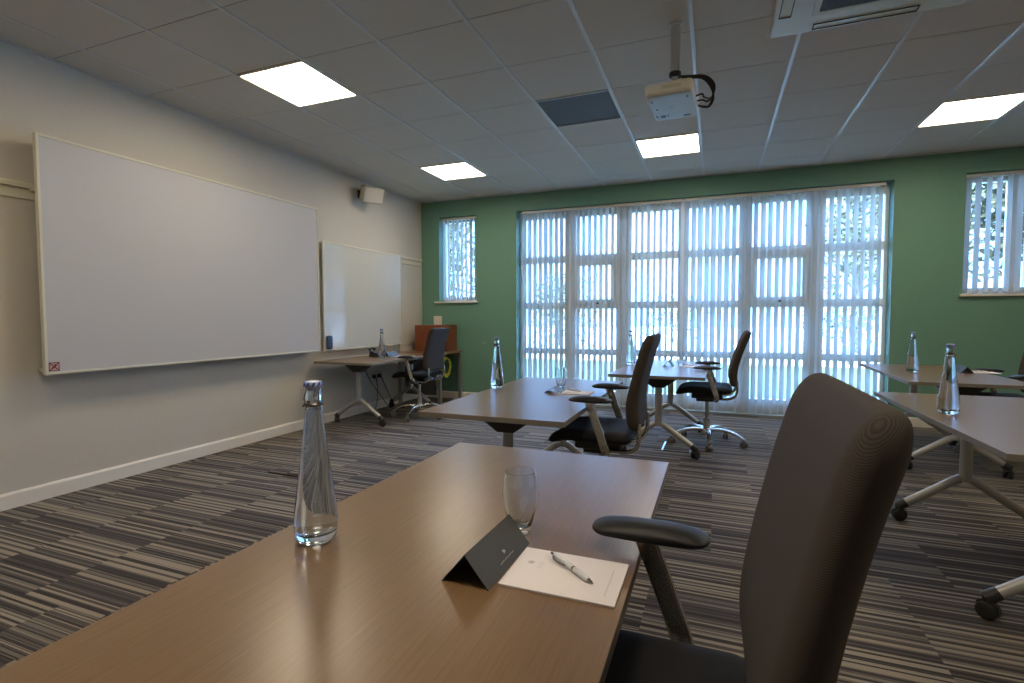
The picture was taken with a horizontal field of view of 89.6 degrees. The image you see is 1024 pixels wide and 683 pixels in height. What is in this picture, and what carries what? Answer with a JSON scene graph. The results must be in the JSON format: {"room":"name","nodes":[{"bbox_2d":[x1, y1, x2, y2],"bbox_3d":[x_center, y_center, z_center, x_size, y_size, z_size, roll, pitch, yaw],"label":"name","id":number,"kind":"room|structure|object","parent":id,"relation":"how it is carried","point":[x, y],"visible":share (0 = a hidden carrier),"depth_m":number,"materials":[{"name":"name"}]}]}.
{"room":"conference room","nodes":[
{"label":"conference room","id":0,"kind":"room"},
{"bbox_2d":[0,40,421,494],"bbox_3d":[-3.192,-0.510,3.449,0.300,3.085,9.925,1,3,21],"label":"wall","id":1,"kind":"structure","parent":0,"point":[55,427],"depth_m":3.92,"materials":[{"name":"beige paint"}]},
{"bbox_2d":[29,132,320,374],"bbox_3d":[-2.577,-0.600,4.410,0.134,1.520,2.460,1,3,21],"label":"board","id":2,"kind":"object","parent":1,"relation":"attached to","point":[141,263],"visible":1,"depth_m":3.95,"materials":[{"name":"grey plastic"}]},
{"bbox_2d":[49,362,59,371],"bbox_3d":[-2.949,0.162,3.323,0.002,0.060,0.062,1,3,21],"label":"print","id":3,"kind":"object","parent":2,"relation":"attached to","point":[53,366],"depth_m":3.32,"materials":[{"name":"red"}]},
{"bbox_2d":[0,394,417,511],"bbox_3d":[-3.042,0.983,3.461,0.016,0.100,9.325,1,3,21],"label":"baseboard","id":4,"kind":"structure","parent":1,"relation":"attached to","point":[14,499],"depth_m":4.03,"materials":[{"name":"white paint"}]},
{"bbox_2d":[0,177,422,266],"bbox_3d":[-2.934,-0.970,3.632,0.032,0.105,8.695,1,3,21],"label":"wall rail","id":5,"kind":"object","parent":1,"relation":"attached to","point":[8,187],"visible":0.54,"depth_m":3.25,"materials":[{"name":"beige wood"}]},
{"bbox_2d":[321,241,401,350],"bbox_3d":[-1.815,-0.535,6.437,0.018,1.225,1.540,1,3,21],"label":"whiteboard","id":6,"kind":"object","parent":5,"relation":"hanging from","point":[362,288],"visible":1,"depth_m":6.31,"materials":[{"name":"white plastic"}]},
{"bbox_2d":[326,336,332,348],"bbox_3d":[-2.053,0.010,5.803,0.030,0.150,0.085,1,3,21],"label":"eraser","id":7,"kind":"object","parent":6,"relation":"attached to","point":[329,339],"visible":1,"depth_m":5.78,"materials":[{"name":"blue plastic"}]},
{"bbox_2d":[357,185,383,204],"bbox_3d":[-1.742,-1.785,6.311,0.270,0.207,0.275,-3,4,-43],"label":"loudspeaker","id":8,"kind":"object","parent":1,"relation":"attached to","point":[369,194],"visible":1,"depth_m":6.22,"materials":[{"name":"white plastic"}]},
{"bbox_2d":[364,187,383,203],"bbox_3d":[-1.668,-1.762,6.232,0.245,0.155,0.059,-3,4,-43],"label":"grille","id":9,"kind":"object","parent":8,"relation":"attached to","point":[374,195],"depth_m":6.23,"materials":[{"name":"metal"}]},
{"bbox_2d":[370,372,380,379],"bbox_3d":[-1.773,0.444,6.631,0.045,0.085,0.212,1,3,21],"label":"wall socket","id":10,"kind":"object","parent":1,"relation":"attached to","point":[373,376],"visible":1,"depth_m":6.62,"materials":[{"name":"black plastic"}]},
{"bbox_2d":[401,264,421,344],"bbox_3d":[-1.450,-0.525,7.463,0.010,1.130,0.525,1,3,21],"label":"wall panel","id":11,"kind":"object","parent":1,"relation":"attached to","point":[411,275],"visible":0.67,"depth_m":7.43,"materials":[{"name":"beige paint"}]},
{"bbox_2d":[0,0,1023,202],"bbox_3d":[0.896,-1.884,1.776,9.088,0.201,9.925,1,3,21],"label":"ceiling","id":12,"kind":"structure","parent":0,"point":[436,82],"depth_m":3.60,"materials":[{"name":"tile"}]},
{"bbox_2d":[237,59,358,107],"bbox_3d":[-1.551,-1.884,3.780,0.588,0.029,0.588,1,3,21],"label":"recessed light","id":13,"kind":"object","parent":12,"relation":"in","point":[298,83],"visible":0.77,"depth_m":3.75,"materials":[{"name":"white plastic"}]},
{"bbox_2d":[419,161,486,180],"bbox_3d":[-0.673,-1.990,6.011,0.588,0.029,0.588,1,3,21],"label":"recessed light","id":14,"kind":"object","parent":12,"relation":"in","point":[457,170],"visible":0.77,"depth_m":6.01,"materials":[{"name":"white plastic"}]},
{"bbox_2d":[535,89,621,127],"bbox_3d":[0.564,-1.908,4.238,0.588,0.022,0.588,1,3,21],"label":"ceiling vent","id":15,"kind":"object","parent":12,"relation":"in","point":[597,106],"visible":0.98,"depth_m":4.21,"materials":[{"name":"grey metal"}]},
{"bbox_2d":[635,132,700,158],"bbox_3d":[1.561,-1.953,5.134,0.588,0.029,0.588,1,3,21],"label":"recessed light","id":16,"kind":"object","parent":12,"relation":"in","point":[687,143],"visible":0.87,"depth_m":5.11,"materials":[{"name":"white plastic"}]},
{"bbox_2d":[645,21,715,119],"bbox_3d":[0.997,-1.610,3.017,0.366,0.464,0.398,1,3,24],"label":"projector","id":17,"kind":"object","parent":12,"relation":"hanging from","point":[676,98],"visible":1,"depth_m":2.97,"materials":[{"name":"white plastic"},{"name":"black plastic"},{"name":"grey metal"}]},
{"bbox_2d":[662,82,680,88],"bbox_3d":[0.885,-1.419,2.860,0.105,0.020,0.002,1,3,24],"label":"vent","id":18,"kind":"object","parent":17,"relation":"attached to","point":[665,85],"depth_m":2.86,"materials":[{"name":"beige plastic"}]},
{"bbox_2d":[770,0,965,37],"bbox_3d":[1.812,-1.801,2.493,0.936,0.044,0.936,1,3,21],"label":"air conditioner","id":19,"kind":"object","parent":12,"relation":"attached to","point":[790,17],"visible":1,"depth_m":2.81,"materials":[{"name":"white plastic"},{"name":"black plastic"}]},
{"bbox_2d":[812,0,896,15],"bbox_3d":[1.812,-1.784,2.494,0.550,0.009,0.550,1,3,21],"label":"grille","id":20,"kind":"object","parent":19,"relation":"attached to","point":[819,7],"depth_m":2.75,"materials":[{"name":"beige"}]},
{"bbox_2d":[916,91,1023,127],"bbox_3d":[3.795,-1.917,4.258,0.588,0.029,0.588,1,3,21],"label":"recessed light","id":21,"kind":"object","parent":12,"relation":"in","point":[990,107],"visible":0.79,"depth_m":4.24,"materials":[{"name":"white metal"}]},
{"bbox_2d":[0,396,1023,682],"bbox_3d":[0.876,1.151,1.854,9.088,0.100,9.785,1,3,21],"label":"floor","id":22,"kind":"structure","parent":0,"point":[69,562],"depth_m":2.79,"materials":[{"name":"carpet"}]},
{"bbox_2d":[268,465,298,476],"bbox_3d":[-1.703,0.999,3.998,0.290,0.012,0.200,1,3,21],"label":"box","id":23,"kind":"object","parent":22,"relation":"on","point":[289,470],"visible":0.72,"depth_m":3.96,"materials":[{"name":"carpet"}]},
{"bbox_2d":[0,442,668,682],"bbox_3d":[-0.135,0.780,1.091,0.760,0.715,1.600,1,3,21],"label":"meeting table","id":24,"kind":"object","parent":22,"relation":"on","point":[370,603],"visible":0.94,"depth_m":0.84,"materials":[{"name":"brown wood"}]},
{"bbox_2d":[293,380,337,545],"bbox_3d":[-0.418,0.252,1.093,0.089,0.342,0.089,0,3,6],"label":"water bottle","id":25,"kind":"object","parent":24,"relation":"on","point":[315,522],"visible":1,"depth_m":1.07,"materials":[{"name":"clear glass"}]},
{"bbox_2d":[441,514,529,590],"bbox_3d":[-0.045,0.399,1.003,0.094,0.056,0.204,1,3,22],"label":"tent card","id":26,"kind":"object","parent":24,"relation":"on","point":[490,558],"visible":1,"depth_m":0.98,"materials":[{"name":"grey"}]},
{"bbox_2d":[502,467,537,534],"bbox_3d":[0.018,0.352,1.134,0.079,0.136,0.079,1,3,21],"label":"drinking glass","id":27,"kind":"object","parent":24,"relation":"on","point":[520,485],"visible":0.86,"depth_m":1.10,"materials":[{"name":"clear glass"}]},
{"bbox_2d":[498,547,628,608],"bbox_3d":[0.099,0.427,0.945,0.206,0.004,0.154,1,3,21],"label":"pad","id":28,"kind":"object","parent":24,"relation":"on","point":[535,570],"visible":1,"depth_m":0.93,"materials":[{"name":"white paper"}]},
{"bbox_2d":[528,560,613,595],"bbox_3d":[0.098,0.425,0.940,0.162,0.001,0.090,1,3,21],"label":"print","id":29,"kind":"object","parent":28,"relation":"on","point":[548,574],"depth_m":0.93,"materials":[{"name":"grey paper"}]},
{"bbox_2d":[551,552,592,583],"bbox_3d":[0.106,0.418,0.955,0.018,0.011,0.134,-2,3,-28],"label":"ballpoint pen","id":30,"kind":"object","parent":28,"relation":"on","point":[561,561],"visible":1,"depth_m":0.95,"materials":[{"name":"white plastic"}]},
{"bbox_2d":[314,352,446,426],"bbox_3d":[-1.504,0.543,6.210,0.760,0.715,1.600,1,3,21],"label":"meeting table","id":31,"kind":"object","parent":22,"relation":"on","point":[360,364],"visible":0.88,"depth_m":5.70,"materials":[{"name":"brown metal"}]},
{"bbox_2d":[368,347,377,356],"bbox_3d":[-1.648,0.126,6.263,0.142,0.114,0.184,0,3,4],"label":"desk phone","id":32,"kind":"object","parent":31,"relation":"on","point":[372,353],"visible":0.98,"depth_m":6.20,"materials":[{"name":"black plastic"}]},
{"bbox_2d":[378,329,385,357],"bbox_3d":[-1.537,0.020,6.091,0.089,0.342,0.089,0,3,10],"label":"water bottle","id":33,"kind":"object","parent":31,"relation":"on","point":[381,351],"visible":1,"depth_m":6.07,"materials":[{"name":"clear glass"}]},
{"bbox_2d":[386,351,398,356],"bbox_3d":[-1.480,0.152,6.311,0.094,0.056,0.204,1,3,21],"label":"tent card","id":34,"kind":"object","parent":31,"relation":"on","point":[393,353],"visible":1,"depth_m":6.29,"materials":[{"name":"grey paper"}]},
{"bbox_2d":[381,364,405,400],"bbox_3d":[-1.562,0.497,6.853,0.388,0.595,0.035,-3,4,-45],"label":"cable","id":35,"kind":"object","parent":31,"relation":"hanging from","point":[405,364],"visible":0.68,"depth_m":6.87,"materials":[{"name":"black plastic"}]},
{"bbox_2d":[394,344,399,353],"bbox_3d":[-1.482,0.097,6.632,0.079,0.136,0.079,1,3,21],"label":"drinking glass","id":36,"kind":"object","parent":31,"relation":"on","point":[396,346],"visible":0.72,"depth_m":6.60,"materials":[{"name":"white"}]},
{"bbox_2d":[366,371,404,408],"bbox_3d":[-1.635,0.546,6.543,0.091,0.685,0.635,2,3,39],"label":"cable","id":37,"kind":"object","parent":22,"relation":"on","point":[366,371],"visible":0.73,"depth_m":6.55,"materials":[{"name":"black plastic"}]},
{"bbox_2d":[391,327,448,421],"bbox_3d":[-1.102,0.368,6.139,0.651,1.066,0.659,1,3,21],"label":"office chair","id":38,"kind":"object","parent":22,"relation":"on","point":[433,355],"visible":0.91,"depth_m":6.02,"materials":[{"name":"black fabric"}]},
{"bbox_2d":[398,350,461,404],"bbox_3d":[-1.151,0.490,7.327,0.670,0.715,0.660,1,3,21],"label":"desk","id":39,"kind":"object","parent":22,"relation":"on","point":[430,387],"visible":0.38,"depth_m":7.15,"materials":[{"name":"brown wood"}]},
{"bbox_2d":[415,325,456,351],"bbox_3d":[-1.087,-0.052,7.359,0.510,0.365,0.305,1,3,21],"label":"wooden box","id":40,"kind":"object","parent":39,"relation":"on","point":[421,331],"visible":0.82,"depth_m":7.27,"materials":[{"name":"red wood"}]},
{"bbox_2d":[442,357,451,377],"bbox_3d":[-0.916,0.357,7.183,0.057,0.294,0.271,1,3,21],"label":"coiled cable","id":41,"kind":"object","parent":39,"relation":"hanging from","point":[445,358],"visible":0.7,"depth_m":7.22,"materials":[{"name":"yellow plastic"}]},
{"bbox_2d":[418,377,622,453],"bbox_3d":[0.174,0.680,3.223,0.760,0.715,1.600,1,3,21],"label":"meeting table","id":42,"kind":"object","parent":22,"relation":"on","point":[519,403],"visible":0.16,"depth_m":2.77,"materials":[{"name":"brown wood"}]},
{"bbox_2d":[490,337,503,388],"bbox_3d":[-0.101,0.141,3.448,0.089,0.342,0.089,-2,3,-36],"label":"water bottle","id":43,"kind":"object","parent":42,"relation":"on","point":[496,381],"visible":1,"depth_m":3.42,"materials":[{"name":"clear glass"}]},
{"bbox_2d":[544,385,564,392],"bbox_3d":[0.275,0.302,3.273,0.118,0.035,0.122,1,3,17],"label":"tent card","id":44,"kind":"object","parent":42,"relation":"on","point":[557,387],"visible":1,"depth_m":3.26,"materials":[{"name":"grey paper"}]},
{"bbox_2d":[555,367,566,387],"bbox_3d":[0.328,0.243,3.446,0.079,0.136,0.079,1,3,21],"label":"drinking glass","id":45,"kind":"object","parent":42,"relation":"on","point":[560,372],"visible":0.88,"depth_m":3.42,"materials":[{"name":"white"}]},
{"bbox_2d":[556,390,593,394],"bbox_3d":[0.398,0.319,3.225,0.206,0.004,0.154,1,3,19],"label":"pad","id":46,"kind":"object","parent":42,"relation":"on","point":[571,392],"visible":0.99,"depth_m":3.21,"materials":[{"name":"grey paper"}]},
{"bbox_2d":[549,333,660,456],"bbox_3d":[0.508,0.502,2.909,0.651,1.094,0.659,1,3,21],"label":"office chair","id":47,"kind":"object","parent":22,"relation":"on","point":[592,433],"visible":0.7,"depth_m":2.71,"materials":[{"name":"black fabric"}]},
{"bbox_2d":[608,360,708,459],"bbox_3d":[1.456,0.598,4.909,0.760,0.715,1.600,1,3,22],"label":"meeting table","id":48,"kind":"object","parent":22,"relation":"on","point":[661,375],"visible":0.62,"depth_m":4.40,"materials":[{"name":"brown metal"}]},
{"bbox_2d":[626,330,634,364],"bbox_3d":[1.183,0.059,5.131,0.089,0.342,0.089,0,3,-3],"label":"water bottle","id":49,"kind":"object","parent":48,"relation":"on","point":[630,359],"visible":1,"depth_m":5.11,"materials":[{"name":"clear glass"}]},
{"bbox_2d":[677,352,684,365],"bbox_3d":[1.632,0.168,4.978,0.079,0.136,0.079,1,3,21],"label":"drinking glass","id":50,"kind":"object","parent":48,"relation":"on","point":[680,355],"visible":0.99,"depth_m":4.95,"materials":[{"name":"white"}]},
{"bbox_2d":[661,441,690,452],"bbox_3d":[1.507,0.963,4.702,0.250,0.006,0.340,1,3,21],"label":"box","id":51,"kind":"object","parent":22,"relation":"on","point":[676,447],"visible":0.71,"depth_m":4.68,"materials":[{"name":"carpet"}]},
{"bbox_2d":[668,330,751,451],"bbox_3d":[1.835,0.428,4.815,0.696,1.060,0.659,1,3,21],"label":"office chair","id":52,"kind":"object","parent":22,"relation":"on","point":[710,391],"visible":1,"depth_m":4.68,"materials":[{"name":"black fabric"}]},
{"bbox_2d":[592,373,913,682],"bbox_3d":[0.177,0.602,0.769,0.651,1.097,0.659,1,3,21],"label":"office chair","id":53,"kind":"object","parent":22,"relation":"on","point":[840,458],"visible":0.91,"depth_m":0.58,"materials":[{"name":"black fabric"}]},
{"bbox_2d":[860,363,1023,479],"bbox_3d":[3.560,0.620,4.363,0.760,0.715,1.600,1,3,23],"label":"meeting table","id":54,"kind":"object","parent":22,"relation":"on","point":[971,384],"visible":0.5,"depth_m":3.93,"materials":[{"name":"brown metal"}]},
{"bbox_2d":[906,332,918,372],"bbox_3d":[3.396,0.091,4.370,0.089,0.342,0.089,-1,3,-13],"label":"water bottle","id":55,"kind":"object","parent":54,"relation":"on","point":[912,365],"visible":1,"depth_m":4.35,"materials":[{"name":"clear glass"}]},
{"bbox_2d":[956,365,973,373],"bbox_3d":[3.809,0.233,4.365,0.094,0.056,0.204,1,3,21],"label":"tent card","id":56,"kind":"object","parent":54,"relation":"on","point":[959,368],"visible":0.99,"depth_m":4.33,"materials":[{"name":"grey paper"}]},
{"bbox_2d":[963,371,1001,373],"bbox_3d":[3.952,0.260,4.342,0.206,0.004,0.154,1,3,21],"label":"pad","id":57,"kind":"object","parent":54,"relation":"on","point":[963,371],"visible":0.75,"depth_m":4.31,"materials":[{"name":"grey paper"}]},
{"bbox_2d":[874,391,1023,619],"bbox_3d":[2.353,0.714,2.400,0.760,0.715,1.600,1,3,21],"label":"meeting table","id":58,"kind":"object","parent":22,"relation":"on","point":[995,425],"visible":0.99,"depth_m":2.51,"materials":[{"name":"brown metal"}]},
{"bbox_2d":[937,344,960,414],"bbox_3d":[2.123,0.181,2.503,0.089,0.342,0.089,-2,3,-37],"label":"water bottle","id":59,"kind":"object","parent":58,"relation":"on","point":[948,400],"visible":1,"depth_m":2.48,"materials":[{"name":"clear glass"}]},
{"bbox_2d":[953,353,1023,453],"bbox_3d":[3.997,0.455,4.160,0.651,1.059,0.659,1,3,18],"label":"office chair","id":60,"kind":"object","parent":22,"relation":"on","point":[993,391],"visible":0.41,"depth_m":4.28,"materials":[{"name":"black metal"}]},
{"bbox_2d":[421,146,1023,417],"bbox_3d":[2.658,-0.657,6.318,8.488,3.085,0.300,1,3,21],"label":"wall","id":61,"kind":"structure","parent":0,"point":[927,198],"depth_m":5.61,"materials":[{"name":"green paint"}]},
{"bbox_2d":[434,316,441,324],"bbox_3d":[-1.102,-0.311,7.642,0.128,0.132,0.018,1,3,21],"label":"switch plate","id":62,"kind":"object","parent":61,"relation":"attached to","point":[437,319],"visible":1,"depth_m":7.63,"materials":[{"name":"white paint"}]},
{"bbox_2d":[425,390,475,397],"bbox_3d":[-0.636,0.788,7.512,1.497,0.100,0.016,1,3,21],"label":"baseboard","id":63,"kind":"structure","parent":61,"relation":"attached to","point":[445,394],"depth_m":7.61,"materials":[{"name":"white paint"}]},
{"bbox_2d":[434,301,477,302],"bbox_3d":[-0.788,-0.578,7.584,0.695,0.022,0.203,1,3,21],"label":"trim","id":64,"kind":"structure","parent":61,"relation":"attached to","point":[441,301],"depth_m":7.48,"materials":[{"name":"white paint"}]},
{"bbox_2d":[445,219,475,300],"bbox_3d":[-0.719,-1.206,7.680,0.605,1.232,0.088,1,3,21],"label":"window","id":65,"kind":"structure","parent":61,"relation":"in","point":[468,220],"depth_m":7.75,"materials":[{"name":"white plastic"}]},
{"bbox_2d":[441,216,475,299],"bbox_3d":[-0.765,-1.208,7.562,0.585,1.204,0.089,1,3,21],"label":"vertical blind","id":66,"kind":"object","parent":65,"relation":"attached to","point":[457,219],"visible":0.92,"depth_m":7.56,"materials":[{"name":"white fabric"}]},
{"bbox_2d":[520,183,889,415],"bbox_3d":[2.151,-0.452,6.558,4.350,2.655,0.142,1,3,21],"label":"window","id":67,"kind":"structure","parent":61,"relation":"in","point":[886,189],"depth_m":6.40,"materials":[{"name":"white"}]},
{"bbox_2d":[522,199,682,407],"bbox_3d":[1.137,-0.477,6.849,2.130,2.617,0.086,1,3,21],"label":"vertical blind","id":68,"kind":"object","parent":67,"relation":"attached to","point":[661,202],"visible":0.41,"depth_m":6.86,"materials":[{"name":"white fabric"}]},
{"bbox_2d":[682,182,885,414],"bbox_3d":[3.111,-0.445,6.075,2.090,2.617,0.070,1,3,21],"label":"vertical blind","id":69,"kind":"object","parent":67,"relation":"attached to","point":[873,186],"visible":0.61,"depth_m":6.08,"materials":[{"name":"white fabric"}]},
{"bbox_2d":[908,417,932,427],"bbox_3d":[5.324,0.886,5.174,2.609,0.100,0.016,1,3,21],"label":"baseboard","id":70,"kind":"structure","parent":61,"relation":"attached to","point":[916,422],"depth_m":5.54,"materials":[{"name":"white paint"}]},
{"bbox_2d":[958,293,1023,296],"bbox_3d":[4.989,-0.477,5.317,0.670,0.022,0.203,1,3,21],"label":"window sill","id":71,"kind":"structure","parent":61,"relation":"attached to","point":[1022,294],"depth_m":5.26,"materials":[{"name":"white paint"}]},
{"bbox_2d":[962,174,1023,293],"bbox_3d":[5.041,-1.116,5.420,0.608,1.253,0.088,1,3,21],"label":"window","id":72,"kind":"structure","parent":61,"relation":"in","point":[1005,178],"depth_m":5.34,"materials":[{"name":"white plastic"}]},
{"bbox_2d":[962,170,1023,292],"bbox_3d":[4.994,-1.118,5.302,0.590,1.222,0.088,1,3,21],"label":"vertical blind","id":73,"kind":"object","parent":72,"relation":"attached to","point":[978,190],"visible":0.93,"depth_m":5.32,"materials":[{"name":"white fabric"}]},
{"label":"outside","id":74,"kind":"structure","parent":0,"visible":0},
{"bbox_2d":[527,358,877,415],"bbox_3d":[4.028,0.898,10.304,52.000,0.240,7.975,1,3,21],"label":"lawn","id":75,"kind":"structure","parent":74,"point":[597,361],"depth_m":11.05,"materials":[{"name":"green plant"}]},
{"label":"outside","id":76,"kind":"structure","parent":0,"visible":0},
{"bbox_2d":[527,326,878,367],"bbox_3d":[15.538,-0.494,39.579,120.000,0.230,55.000,1,3,21],"label":"paved ground","id":77,"kind":"structure","parent":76,"point":[597,327],"depth_m":25.85,"materials":[{"name":"grey concrete"}]},
{"bbox_2d":[450,223,474,296],"bbox_3d":[-3.196,-3.629,19.315,5.012,8.018,4.128,1,3,21],"label":"tree","id":78,"kind":"object","parent":77,"relation":"on","point":[468,228],"visible":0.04,"depth_m":18.95,"materials":[{"name":"green plant"}]},
{"bbox_2d":[532,269,592,340],"bbox_3d":[2.225,-1.566,23.255,3.093,3.517,2.980,1,3,21],"label":"tree","id":79,"kind":"object","parent":77,"relation":"on","point":[587,269],"visible":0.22,"depth_m":23.04,"materials":[{"name":"green plant"}]},
{"bbox_2d":[527,294,598,347],"bbox_3d":[1.776,-0.640,17.843,2.647,2.380,1.304,1,3,21],"label":"shrub","id":80,"kind":"object","parent":77,"relation":"on","point":[558,294],"visible":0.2,"depth_m":17.80,"materials":[{"name":"green plant"}]},
{"bbox_2d":[639,292,709,342],"bbox_3d":[8.110,-1.206,25.815,3.775,2.916,1.800,2,3,34],"label":"shrub","id":81,"kind":"object","parent":77,"relation":"on","point":[656,310],"visible":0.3,"depth_m":25.84,"materials":[{"name":"green plant"}]},
{"bbox_2d":[794,294,879,364],"bbox_3d":[8.915,-0.319,13.604,2.575,2.037,1.400,1,3,21],"label":"shrub","id":82,"kind":"object","parent":77,"relation":"on","point":[832,309],"visible":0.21,"depth_m":13.57,"materials":[{"name":"green plant"}]},
{"bbox_2d":[804,196,882,352],"bbox_3d":[12.253,-3.083,18.020,3.679,6.988,3.796,-2,3,-28],"label":"tree","id":83,"kind":"object","parent":77,"relation":"on","point":[843,216],"visible":0.17,"depth_m":18.05,"materials":[{"name":"green plant"}]},
{"bbox_2d":[968,182,1023,281],"bbox_3d":[12.495,-3.276,12.223,5.176,7.914,5.062,1,3,21],"label":"tree","id":84,"kind":"object","parent":77,"relation":"on","point":[994,186],"visible":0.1,"depth_m":12.65,"materials":[{"name":"green plant"}]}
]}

